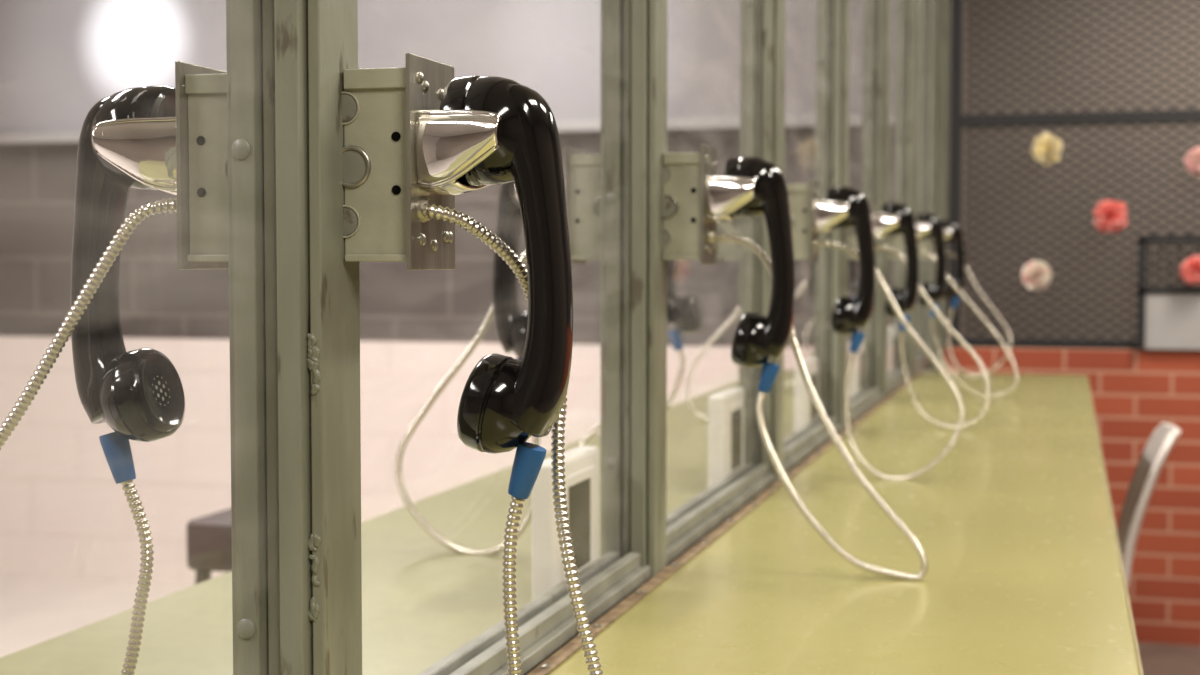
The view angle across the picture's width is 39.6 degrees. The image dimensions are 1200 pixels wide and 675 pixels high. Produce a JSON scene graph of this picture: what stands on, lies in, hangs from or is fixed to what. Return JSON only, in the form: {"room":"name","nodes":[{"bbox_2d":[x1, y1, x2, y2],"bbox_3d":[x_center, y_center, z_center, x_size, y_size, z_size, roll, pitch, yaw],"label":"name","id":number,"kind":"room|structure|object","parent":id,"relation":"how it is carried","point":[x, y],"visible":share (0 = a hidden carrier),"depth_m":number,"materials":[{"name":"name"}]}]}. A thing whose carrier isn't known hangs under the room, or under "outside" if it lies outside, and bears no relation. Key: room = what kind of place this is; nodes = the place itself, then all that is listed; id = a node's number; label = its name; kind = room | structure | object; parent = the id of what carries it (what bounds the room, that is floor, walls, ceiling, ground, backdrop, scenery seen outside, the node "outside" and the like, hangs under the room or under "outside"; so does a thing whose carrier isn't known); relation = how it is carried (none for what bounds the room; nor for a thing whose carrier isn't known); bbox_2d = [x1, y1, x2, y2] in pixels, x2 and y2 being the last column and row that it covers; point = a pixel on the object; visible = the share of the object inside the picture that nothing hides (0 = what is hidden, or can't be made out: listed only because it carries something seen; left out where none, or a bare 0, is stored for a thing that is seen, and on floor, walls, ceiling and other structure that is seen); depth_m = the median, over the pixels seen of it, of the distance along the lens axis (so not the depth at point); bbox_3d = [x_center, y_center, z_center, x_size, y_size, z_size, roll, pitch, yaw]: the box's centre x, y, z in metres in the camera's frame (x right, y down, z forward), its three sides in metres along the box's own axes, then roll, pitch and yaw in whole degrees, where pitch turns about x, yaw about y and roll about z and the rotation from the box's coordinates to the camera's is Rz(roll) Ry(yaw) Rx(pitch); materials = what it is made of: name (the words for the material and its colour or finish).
{"room":"prison interior","nodes":[
{"label":"prison interior","id":0,"kind":"room"},
{"bbox_2d":[0,0,895,584],"bbox_3d":[-0.813,-0.450,5.756,3.730,2.650,0.220,1,3,16],"label":"wall","id":1,"kind":"structure","parent":0,"point":[64,512],"depth_m":5.79,"materials":[{"name":"white paint"}]},
{"bbox_2d":[0,113,894,144],"bbox_3d":[-0.844,-0.697,5.634,3.730,0.035,0.050,1,3,16],"label":"trim","id":2,"kind":"structure","parent":1,"relation":"attached to","point":[791,121],"depth_m":5.31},
{"bbox_2d":[920,0,950,370],"bbox_3d":[1.038,-0.824,5.180,0.095,1.847,0.200,1,3,16],"label":"jamb","id":3,"kind":"object","parent":1,"relation":"attached to","point":[944,6],"depth_m":5.09,"materials":[{"name":"grey metal"}]},
{"bbox_2d":[0,573,1199,674],"bbox_3d":[-0.221,1.077,2.608,6.600,0.100,10.000,1,3,16],"label":"floor","id":4,"kind":"structure","parent":0,"point":[34,609],"depth_m":5.46,"materials":[{"name":"tile"}]},
{"bbox_2d":[186,508,231,584],"bbox_3d":[-0.522,0.649,2.671,0.244,0.742,0.283,1,3,16],"label":"bar stool","id":5,"kind":"object","parent":4,"relation":"on","point":[209,537],"visible":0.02,"depth_m":2.57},
{"bbox_2d":[1117,422,1180,586],"bbox_3d":[0.882,0.580,3.367,0.539,0.816,0.380,1,3,16],"label":"plastic chair","id":6,"kind":"object","parent":4,"relation":"on","point":[1162,440],"visible":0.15,"depth_m":3.33,"materials":[{"name":"white plastic"}]},
{"bbox_2d":[524,371,938,674],"bbox_3d":[-0.019,0.678,1.493,0.054,0.803,8.000,1,3,16],"label":"wall knee","id":7,"kind":"structure","parent":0,"point":[556,650],"depth_m":1.95,"materials":[{"name":"beige metal"}]},
{"bbox_2d":[944,345,1199,645],"bbox_3d":[2.410,0.480,4.858,2.755,0.878,0.200,1,3,16],"label":"brick","id":8,"kind":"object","parent":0,"point":[1134,391],"depth_m":4.97,"materials":[{"name":"red brick"}]},
{"bbox_2d":[960,0,1199,339],"bbox_3d":[1.137,-0.528,7.401,6.600,2.650,0.100,1,3,16],"label":"wire mesh","id":9,"kind":"structure","parent":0,"point":[966,14],"depth_m":7.09,"materials":[{"name":"beige paint"}]},
{"bbox_3d":[-1.579,-0.065,-2.316,6.600,2.650,0.100,1,3,16],"label":"wall","id":10,"kind":"structure","parent":0,"visible":0},
{"bbox_2d":[0,61,228,674],"bbox_3d":[-0.288,0.054,0.985,0.223,0.422,0.088,1,3,16],"label":"wall phone","id":11,"kind":"object","parent":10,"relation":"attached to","point":[168,139],"visible":0.9,"depth_m":0.96,"materials":[{"name":"paint"}]},
{"bbox_2d":[90,86,175,189],"bbox_3d":[-0.272,-0.117,0.978,0.052,0.061,0.061,1,3,16],"label":"ear cup","id":12,"kind":"object","parent":11,"relation":"on","point":[130,129],"depth_m":0.94,"materials":[{"name":"black"}]},
{"bbox_2d":[99,348,184,441],"bbox_3d":[-0.273,0.034,0.985,0.045,0.056,0.055,1,3,16],"label":"cup","id":13,"kind":"object","parent":11,"relation":"on","point":[142,396],"depth_m":0.97,"materials":[{"name":"black plastic"}]},
{"bbox_2d":[231,139,250,158],"bbox_3d":[-0.191,-0.100,0.887,0.011,0.011,0.003,1,3,16],"label":"screw","id":14,"kind":"object","parent":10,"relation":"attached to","point":[241,148],"visible":1,"depth_m":0.89,"materials":[{"name":"grey metal"}]},
{"bbox_2d":[236,618,255,638],"bbox_3d":[-0.191,0.157,0.899,0.011,0.011,0.003,1,3,16],"label":"screw","id":15,"kind":"object","parent":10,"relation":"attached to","point":[245,628],"visible":1,"depth_m":0.90,"materials":[{"name":"grey metal"}]},
{"bbox_2d":[226,0,361,674],"bbox_3d":[-0.170,-0.636,0.889,0.055,1.811,0.061,1,3,16],"label":"metal post","id":16,"kind":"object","parent":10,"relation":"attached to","point":[296,453],"depth_m":0.90,"materials":[{"name":"metal"}]},
{"bbox_2d":[307,349,311,358],"bbox_3d":[-0.155,0.009,0.892,0.004,0.006,0.003,1,3,16],"label":"bead","id":17,"kind":"object","parent":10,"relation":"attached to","point":[309,353],"visible":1,"depth_m":0.89,"materials":[{"name":"paint"}]},
{"bbox_2d":[307,358,312,368],"bbox_3d":[-0.155,0.014,0.893,0.005,0.006,0.003,1,3,16],"label":"bead","id":18,"kind":"object","parent":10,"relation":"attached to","point":[309,361],"visible":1,"depth_m":0.89,"materials":[{"name":"paint"}]},
{"bbox_2d":[306,333,314,339],"bbox_3d":[-0.155,0.000,0.892,0.005,0.005,0.003,1,3,16],"label":"bead","id":19,"kind":"object","parent":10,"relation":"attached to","point":[309,336],"visible":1,"depth_m":0.89,"materials":[{"name":"paint"}]},
{"bbox_2d":[308,539,313,550],"bbox_3d":[-0.155,0.111,0.897,0.005,0.008,0.003,1,3,16],"label":"bead","id":20,"kind":"object","parent":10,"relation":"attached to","point":[310,546],"visible":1,"depth_m":0.90,"materials":[{"name":"paint"}]},
{"bbox_2d":[309,603,314,614],"bbox_3d":[-0.155,0.147,0.899,0.005,0.010,0.003,1,3,16],"label":"bead","id":21,"kind":"object","parent":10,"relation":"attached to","point":[312,605],"visible":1,"depth_m":0.90,"materials":[{"name":"paint"}]},
{"bbox_2d":[308,612,316,621],"bbox_3d":[-0.156,0.150,0.899,0.006,0.006,0.003,1,3,16],"label":"bead","id":22,"kind":"object","parent":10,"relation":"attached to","point":[310,616],"visible":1,"depth_m":0.90,"materials":[{"name":"paint"}]},
{"bbox_2d":[310,384,314,394],"bbox_3d":[-0.153,0.028,0.893,0.004,0.006,0.003,1,3,16],"label":"bead","id":23,"kind":"object","parent":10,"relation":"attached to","point":[312,386],"visible":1,"depth_m":0.89,"materials":[{"name":"paint"}]},
{"bbox_2d":[310,346,314,358],"bbox_3d":[-0.153,0.009,0.892,0.005,0.010,0.003,1,3,16],"label":"bead","id":24,"kind":"object","parent":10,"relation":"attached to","point":[313,347],"visible":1,"depth_m":0.89,"materials":[{"name":"paint"}]},
{"bbox_2d":[311,338,316,345],"bbox_3d":[-0.153,0.002,0.892,0.004,0.005,0.003,1,3,16],"label":"bead","id":25,"kind":"object","parent":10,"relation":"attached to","point":[314,340],"visible":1,"depth_m":0.89,"materials":[{"name":"paint"}]},
{"bbox_2d":[312,575,317,585],"bbox_3d":[-0.154,0.131,0.898,0.004,0.006,0.003,1,3,16],"label":"bead","id":26,"kind":"object","parent":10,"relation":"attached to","point":[314,578],"visible":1,"depth_m":0.90,"materials":[{"name":"paint"}]},
{"bbox_2d":[311,556,318,573],"bbox_3d":[-0.153,0.122,0.897,0.004,0.010,0.003,1,3,16],"label":"bead","id":27,"kind":"object","parent":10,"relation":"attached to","point":[315,564],"visible":1,"depth_m":0.90,"materials":[{"name":"paint"}]},
{"bbox_2d":[311,362,318,370],"bbox_3d":[-0.153,0.015,0.892,0.004,0.007,0.002,1,3,16],"label":"bead","id":28,"kind":"object","parent":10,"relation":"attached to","point":[316,364],"visible":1,"depth_m":0.89,"materials":[{"name":"paint"}]},
{"bbox_2d":[312,605,318,618],"bbox_3d":[-0.153,0.148,0.899,0.005,0.008,0.003,1,3,16],"label":"bead","id":29,"kind":"object","parent":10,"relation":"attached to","point":[314,614],"visible":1,"depth_m":0.90,"materials":[{"name":"paint"}]},
{"bbox_2d":[312,369,320,383],"bbox_3d":[-0.152,0.021,0.892,0.005,0.009,0.003,1,3,16],"label":"bead","id":30,"kind":"object","parent":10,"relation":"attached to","point":[316,376],"visible":1,"depth_m":0.89,"materials":[{"name":"paint"}]},
{"bbox_2d":[314,384,319,393],"bbox_3d":[-0.152,0.028,0.893,0.005,0.006,0.003,1,3,16],"label":"bead","id":31,"kind":"object","parent":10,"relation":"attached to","point":[316,386],"visible":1,"depth_m":0.89,"materials":[{"name":"paint"}]},
{"bbox_2d":[313,536,320,547],"bbox_3d":[-0.152,0.110,0.896,0.005,0.007,0.002,1,3,16],"label":"bead","id":32,"kind":"object","parent":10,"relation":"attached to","point":[318,539],"visible":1,"depth_m":0.90,"materials":[{"name":"paint"}]},
{"bbox_2d":[314,346,319,357],"bbox_3d":[-0.152,0.009,0.892,0.004,0.008,0.003,1,3,16],"label":"bead","id":33,"kind":"object","parent":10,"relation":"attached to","point":[317,351],"visible":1,"depth_m":0.89,"materials":[{"name":"paint"}]},
{"bbox_2d":[0,370,793,674],"bbox_3d":[-0.178,0.382,1.689,0.364,0.300,6.120,1,3,16],"label":"countertop","id":34,"kind":"structure","parent":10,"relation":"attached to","point":[423,600],"depth_m":1.53,"materials":[{"name":"laminate"}]},
{"bbox_2d":[532,446,598,600],"bbox_3d":[-0.029,0.173,1.534,0.025,0.131,0.150,1,3,16],"label":"speaker","id":35,"kind":"object","parent":34,"relation":"on","point":[581,466],"visible":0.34,"depth_m":1.50},
{"bbox_2d":[708,387,743,487],"bbox_3d":[0.174,0.138,2.260,0.025,0.131,0.150,1,3,16],"label":"speaker","id":36,"kind":"object","parent":34,"relation":"on","point":[726,407],"visible":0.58,"depth_m":2.20},
{"bbox_2d":[794,358,817,431],"bbox_3d":[0.367,0.105,2.953,0.025,0.131,0.150,1,3,16],"label":"speaker","id":37,"kind":"object","parent":34,"relation":"on","point":[805,412],"visible":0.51,"depth_m":2.88},
{"bbox_2d":[848,339,864,396],"bbox_3d":[0.561,0.072,3.646,0.025,0.131,0.150,1,3,16],"label":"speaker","id":38,"kind":"object","parent":34,"relation":"on","point":[857,378],"visible":0.47,"depth_m":3.59},
{"bbox_2d":[888,326,896,371],"bbox_3d":[0.755,0.039,4.338,0.025,0.131,0.150,1,3,16],"label":"speaker","id":39,"kind":"object","parent":34,"relation":"on","point":[892,335],"visible":0.57,"depth_m":4.28},
{"bbox_2d":[342,53,602,674],"bbox_3d":[-0.066,0.058,0.929,0.157,0.423,0.077,1,3,16],"label":"wall phone","id":40,"kind":"object","parent":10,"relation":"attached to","point":[418,137],"visible":1,"depth_m":0.91,"materials":[{"name":"paint"}]},
{"bbox_2d":[439,76,519,185],"bbox_3d":[-0.055,-0.114,0.917,0.052,0.061,0.061,1,3,16],"label":"ear cup","id":41,"kind":"object","parent":40,"relation":"on","point":[479,117],"depth_m":0.89,"materials":[{"name":"black"}]},
{"bbox_2d":[457,353,530,453],"bbox_3d":[-0.054,0.037,0.924,0.045,0.056,0.055,1,3,16],"label":"cup","id":42,"kind":"object","parent":40,"relation":"on","point":[494,415],"depth_m":0.90,"materials":[{"name":"black plastic"}]},
{"bbox_2d":[395,147,600,555],"bbox_3d":[-0.100,0.021,1.720,0.257,0.425,0.080,1,3,16],"label":"wall phone","id":43,"kind":"object","parent":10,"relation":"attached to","point":[582,180],"visible":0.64,"depth_m":1.69,"materials":[{"name":"paint"}]},
{"bbox_2d":[509,181,520,213],"bbox_3d":[-0.069,-0.151,1.701,0.052,0.061,0.061,1,3,16],"label":"ear cup","id":44,"kind":"object","parent":43,"relation":"on","point":[514,208],"depth_m":1.68,"materials":[{"name":"black"}]},
{"bbox_2d":[512,311,527,358],"bbox_3d":[-0.071,-0.001,1.709,0.045,0.056,0.055,1,3,16],"label":"cup","id":45,"kind":"object","parent":43,"relation":"on","point":[519,321],"depth_m":1.69,"materials":[{"name":"black"}]},
{"bbox_2d":[418,551,620,674],"bbox_3d":[-0.078,0.231,1.298,0.011,0.014,0.697,1,3,16],"label":"trim","id":46,"kind":"structure","parent":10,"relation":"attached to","point":[479,644],"depth_m":1.33,"materials":[{"name":"grey metal"}]},
{"bbox_2d":[450,552,640,674],"bbox_3d":[-0.058,0.232,1.293,0.011,0.014,0.697,1,3,16],"label":"trim","id":47,"kind":"structure","parent":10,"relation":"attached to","point":[494,657],"depth_m":1.34,"materials":[{"name":"grey metal"}]},
{"bbox_2d":[606,192,616,203],"bbox_3d":[0.011,-0.135,1.611,0.011,0.011,0.003,1,3,16],"label":"screw","id":48,"kind":"object","parent":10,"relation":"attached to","point":[611,197],"visible":1,"depth_m":1.61,"materials":[{"name":"grey metal"}]},
{"bbox_2d":[606,458,616,468],"bbox_3d":[0.011,0.123,1.623,0.011,0.011,0.003,1,3,16],"label":"screw","id":49,"kind":"object","parent":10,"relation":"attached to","point":[611,463],"visible":1,"depth_m":1.62,"materials":[{"name":"grey metal"}]},
{"bbox_2d":[601,0,666,577],"bbox_3d":[0.032,-0.671,1.612,0.055,1.811,0.061,1,3,16],"label":"metal post","id":50,"kind":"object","parent":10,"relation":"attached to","point":[633,32],"depth_m":1.62,"materials":[{"name":"metal"}]},
{"bbox_2d":[578,218,739,468],"bbox_3d":[0.088,-0.013,2.412,0.267,0.423,0.077,1,3,16],"label":"wall phone","id":51,"kind":"object","parent":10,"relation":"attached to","point":[683,312],"visible":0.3,"depth_m":2.39,"materials":[{"name":"paint"}]},
{"bbox_2d":[672,295,701,332],"bbox_3d":[0.123,-0.034,2.401,0.045,0.056,0.055,1,3,16],"label":"mouthpiece","id":52,"kind":"object","parent":51,"relation":"on","point":[686,316],"depth_m":2.38,"materials":[{"name":"black"}]},
{"bbox_2d":[491,358,931,674],"bbox_3d":[-0.046,0.241,1.375,0.048,0.012,7.800,1,3,16],"label":"trim","id":53,"kind":"structure","parent":10,"relation":"attached to","point":[530,657],"depth_m":1.71,"materials":[{"name":"grey metal"}]},
{"bbox_2d":[666,464,767,546],"bbox_3d":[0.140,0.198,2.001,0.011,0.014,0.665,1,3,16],"label":"trim","id":54,"kind":"structure","parent":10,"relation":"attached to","point":[699,514],"depth_m":1.96,"materials":[{"name":"grey metal"}]},
{"bbox_2d":[527,372,922,674],"bbox_3d":[0.283,0.194,2.425,0.014,0.005,4.400,1,3,16],"label":"trim","id":55,"kind":"structure","parent":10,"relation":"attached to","point":[572,646],"depth_m":1.70,"materials":[{"name":"beige"}]},
{"bbox_2d":[685,259,799,420],"bbox_3d":[0.284,-0.047,3.106,0.262,0.422,0.080,1,3,16],"label":"wall phone","id":56,"kind":"object","parent":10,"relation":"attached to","point":[735,314],"visible":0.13,"depth_m":3.16,"materials":[{"name":"paint"}]},
{"bbox_2d":[744,398,750,405],"bbox_3d":[0.204,0.090,2.316,0.011,0.011,0.003,1,3,16],"label":"screw","id":57,"kind":"object","parent":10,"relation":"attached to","point":[747,401],"visible":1,"depth_m":2.31,"materials":[{"name":"grey metal"}]},
{"bbox_2d":[739,0,785,481],"bbox_3d":[0.226,-0.704,2.305,0.055,1.811,0.061,1,3,16],"label":"metal post","id":58,"kind":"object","parent":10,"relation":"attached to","point":[762,24],"depth_m":2.31,"materials":[{"name":"metal"}]},
{"bbox_2d":[662,145,928,580],"bbox_3d":[0.189,0.024,1.637,0.266,0.423,0.077,1,3,16],"label":"wall phone","id":59,"kind":"object","parent":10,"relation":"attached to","point":[695,199],"visible":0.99,"depth_m":1.63,"materials":[{"name":"paint"}]},
{"bbox_2d":[723,156,768,217],"bbox_3d":[0.152,-0.148,1.640,0.052,0.061,0.061,1,3,16],"label":"ear cup","id":60,"kind":"object","parent":59,"relation":"on","point":[745,179],"depth_m":1.62,"materials":[{"name":"black"}]},
{"bbox_2d":[731,312,771,367],"bbox_3d":[0.153,0.002,1.646,0.045,0.056,0.055,1,3,16],"label":"mouthpiece","id":61,"kind":"object","parent":59,"relation":"on","point":[752,341],"depth_m":1.63,"materials":[{"name":"black plastic"}]},
{"bbox_2d":[784,259,813,388],"bbox_3d":[0.466,-0.081,3.810,0.298,0.421,0.084,1,3,23],"label":"wall phone","id":62,"kind":"object","parent":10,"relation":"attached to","point":[810,266],"visible":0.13,"depth_m":3.78,"materials":[{"name":"paint"}]},
{"bbox_2d":[783,416,836,462],"bbox_3d":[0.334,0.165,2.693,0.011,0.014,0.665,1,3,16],"label":"trim","id":63,"kind":"structure","parent":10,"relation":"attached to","point":[799,444],"depth_m":2.66,"materials":[{"name":"grey metal"}]},
{"bbox_2d":[803,259,858,357],"bbox_3d":[0.674,-0.111,4.490,0.257,0.425,0.080,1,3,16],"label":"wall phone","id":64,"kind":"object","parent":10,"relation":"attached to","point":[853,283],"visible":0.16,"depth_m":4.47,"materials":[{"name":"paint"}]},
{"bbox_2d":[855,279,858,294],"bbox_3d":[0.704,-0.133,4.480,0.045,0.056,0.055,1,3,16],"label":"cup","id":65,"kind":"object","parent":64,"relation":"on","point":[856,281],"depth_m":4.46,"materials":[{"name":"black"}]},
{"bbox_2d":[814,0,849,430],"bbox_3d":[0.420,-0.737,2.998,0.055,1.811,0.061,1,3,16],"label":"trim","id":66,"kind":"structure","parent":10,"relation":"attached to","point":[832,87],"depth_m":3.00,"materials":[{"name":"paint"}]},
{"bbox_2d":[547,372,1143,674],"bbox_3d":[0.264,0.388,1.566,0.444,0.300,6.120,1,3,16],"label":"countertop","id":67,"kind":"structure","parent":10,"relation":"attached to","point":[1015,528],"depth_m":1.67,"materials":[{"name":"laminate"}]},
{"bbox_2d":[849,387,879,413],"bbox_3d":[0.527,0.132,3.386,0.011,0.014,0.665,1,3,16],"label":"trim","id":68,"kind":"structure","parent":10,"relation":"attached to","point":[869,395],"depth_m":3.42,"materials":[{"name":"grey metal"}]},
{"bbox_2d":[786,179,964,479],"bbox_3d":[0.378,-0.008,2.333,0.257,0.425,0.080,1,3,16],"label":"wall phone","id":69,"kind":"object","parent":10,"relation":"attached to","point":[843,207],"visible":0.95,"depth_m":2.32,"materials":[{"name":"paint"}]},
{"bbox_2d":[826,186,857,229],"bbox_3d":[0.345,-0.181,2.332,0.052,0.061,0.061,1,3,16],"label":"ear cup","id":70,"kind":"object","parent":69,"relation":"on","point":[841,202],"depth_m":2.31,"materials":[{"name":"black"}]},
{"bbox_2d":[861,0,890,397],"bbox_3d":[0.613,-0.770,3.690,0.055,1.811,0.061,1,3,16],"label":"trim","id":71,"kind":"structure","parent":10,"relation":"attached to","point":[876,13],"depth_m":3.68,"materials":[{"name":"paint"}]},
{"bbox_2d":[888,367,908,386],"bbox_3d":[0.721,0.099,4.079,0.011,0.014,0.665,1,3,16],"label":"trim","id":72,"kind":"structure","parent":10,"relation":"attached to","point":[900,373],"depth_m":4.09,"materials":[{"name":"grey metal"}]},
{"bbox_2d":[893,0,918,375],"bbox_3d":[0.807,-0.803,4.383,0.055,1.811,0.061,1,3,16],"label":"trim","id":73,"kind":"structure","parent":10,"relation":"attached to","point":[907,11],"depth_m":4.37,"materials":[{"name":"paint"}]},
{"bbox_2d":[847,197,989,429],"bbox_3d":[0.574,-0.043,3.025,0.262,0.422,0.080,1,3,16],"label":"wall phone","id":74,"kind":"object","parent":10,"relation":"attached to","point":[895,219],"visible":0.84,"depth_m":3.01,"materials":[{"name":"paint"}]},
{"bbox_2d":[881,203,905,235],"bbox_3d":[0.539,-0.214,3.025,0.052,0.061,0.061,1,3,16],"label":"ear cup","id":75,"kind":"object","parent":74,"relation":"on","point":[893,215],"depth_m":3.00,"materials":[{"name":"black"}]},
{"bbox_2d":[884,287,906,317],"bbox_3d":[0.540,-0.064,3.032,0.045,0.056,0.055,1,3,16],"label":"mouthpiece","id":76,"kind":"object","parent":74,"relation":"on","point":[899,295],"depth_m":3.01,"materials":[{"name":"black"}]},
{"bbox_2d":[915,352,922,359],"bbox_3d":[0.891,0.066,4.764,0.011,0.014,0.638,1,3,16],"label":"trim","id":77,"kind":"structure","parent":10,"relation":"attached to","point":[919,354],"depth_m":4.95,"materials":[{"name":"grey metal"}]},
{"bbox_2d":[915,354,927,366],"bbox_3d":[0.911,0.066,4.759,0.011,0.014,0.638,1,3,16],"label":"trim","id":78,"kind":"structure","parent":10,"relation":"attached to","point":[923,357],"depth_m":4.77,"materials":[{"name":"grey metal"}]},
{"bbox_2d":[915,0,937,355],"bbox_3d":[0.993,-0.835,5.050,0.055,1.811,0.061,1,3,16],"label":"trim","id":79,"kind":"structure","parent":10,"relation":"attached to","point":[928,9],"depth_m":5.04,"materials":[{"name":"paint"}]},
{"bbox_2d":[888,213,1018,396],"bbox_3d":[0.784,-0.076,3.722,0.298,0.421,0.084,0,3,8],"label":"wall phone","id":80,"kind":"object","parent":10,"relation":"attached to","point":[928,226],"visible":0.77,"depth_m":3.71,"materials":[{"name":"black plastic"},{"name":"chrome"},{"name":"steel"}]},
{"bbox_2d":[916,213,935,239],"bbox_3d":[0.733,-0.247,3.718,0.052,0.061,0.061,1,3,16],"label":"ear cup","id":81,"kind":"object","parent":80,"relation":"on","point":[925,222],"depth_m":3.69,"materials":[{"name":"black"}]},
{"bbox_2d":[918,282,935,306],"bbox_3d":[0.734,-0.097,3.724,0.045,0.056,0.055,1,3,16],"label":"mouthpiece","id":82,"kind":"object","parent":80,"relation":"on","point":[929,288],"depth_m":3.70,"materials":[{"name":"black"}]},
{"bbox_2d":[917,220,1012,375],"bbox_3d":[0.959,-0.107,4.411,0.257,0.425,0.080,1,3,16],"label":"wall phone","id":83,"kind":"object","parent":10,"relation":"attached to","point":[952,230],"visible":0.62,"depth_m":4.40,"materials":[{"name":"black plastic"},{"name":"chrome"},{"name":"steel"}]},
{"bbox_2d":[941,220,956,242],"bbox_3d":[0.926,-0.280,4.410,0.052,0.061,0.061,1,3,16],"label":"ear cup","id":84,"kind":"object","parent":83,"relation":"on","point":[950,227],"depth_m":4.39,"materials":[{"name":"black"}]},
{"bbox_2d":[942,278,956,298],"bbox_3d":[0.928,-0.130,4.417,0.045,0.056,0.055,1,3,16],"label":"mouthpiece","id":85,"kind":"object","parent":83,"relation":"on","point":[950,292],"depth_m":4.40,"materials":[{"name":"black"}]},
{"bbox_2d":[948,0,1199,349],"bbox_3d":[2.394,-0.838,4.727,2.740,1.767,0.060,1,3,16],"label":"mesh screen","id":86,"kind":"object","parent":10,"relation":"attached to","point":[958,121],"visible":0.88,"depth_m":5.03,"materials":[{"name":"black metal"}]},
{"bbox_2d":[1021,260,1052,290],"bbox_3d":[1.306,-0.186,4.987,0.093,0.093,0.084,1,3,16],"label":"paper flower","id":87,"kind":"object","parent":86,"relation":"attached to","point":[1036,275],"visible":1,"depth_m":4.97,"materials":[{"name":"beige paper"}]},
{"bbox_2d":[1031,132,1062,165],"bbox_3d":[1.331,-0.562,4.962,0.094,0.099,0.092,1,3,16],"label":"paper flower","id":88,"kind":"object","parent":86,"relation":"attached to","point":[1046,148],"visible":1,"depth_m":4.94,"materials":[{"name":"yellow paper"}]},
{"bbox_2d":[1093,200,1126,232],"bbox_3d":[1.506,-0.359,4.923,0.098,0.099,0.097,1,3,16],"label":"paper flower","id":89,"kind":"object","parent":86,"relation":"attached to","point":[1111,216],"visible":1,"depth_m":4.90,"materials":[{"name":"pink paper"}]},
{"bbox_2d":[1136,235,1199,349],"bbox_3d":[1.925,-0.131,4.840,0.695,0.336,0.030,1,3,16],"label":"hatch","id":90,"kind":"object","parent":86,"relation":"attached to","point":[1167,318],"visible":0.94,"depth_m":4.91,"materials":[{"name":"black metal"}]},
{"bbox_2d":[1180,255,1199,284],"bbox_3d":[1.727,-0.196,4.832,0.092,0.088,0.088,1,3,16],"label":"paper flower","id":91,"kind":"object","parent":90,"relation":"attached to","point":[1190,269],"visible":1,"depth_m":4.82,"materials":[{"name":"pink paper"}]},
{"bbox_2d":[1184,146,1199,175],"bbox_3d":[1.746,-0.512,4.850,0.092,0.089,0.092,1,3,16],"label":"paper flower","id":92,"kind":"object","parent":86,"relation":"attached to","point":[1192,160],"visible":1,"depth_m":4.83,"materials":[{"name":"pink paper"}]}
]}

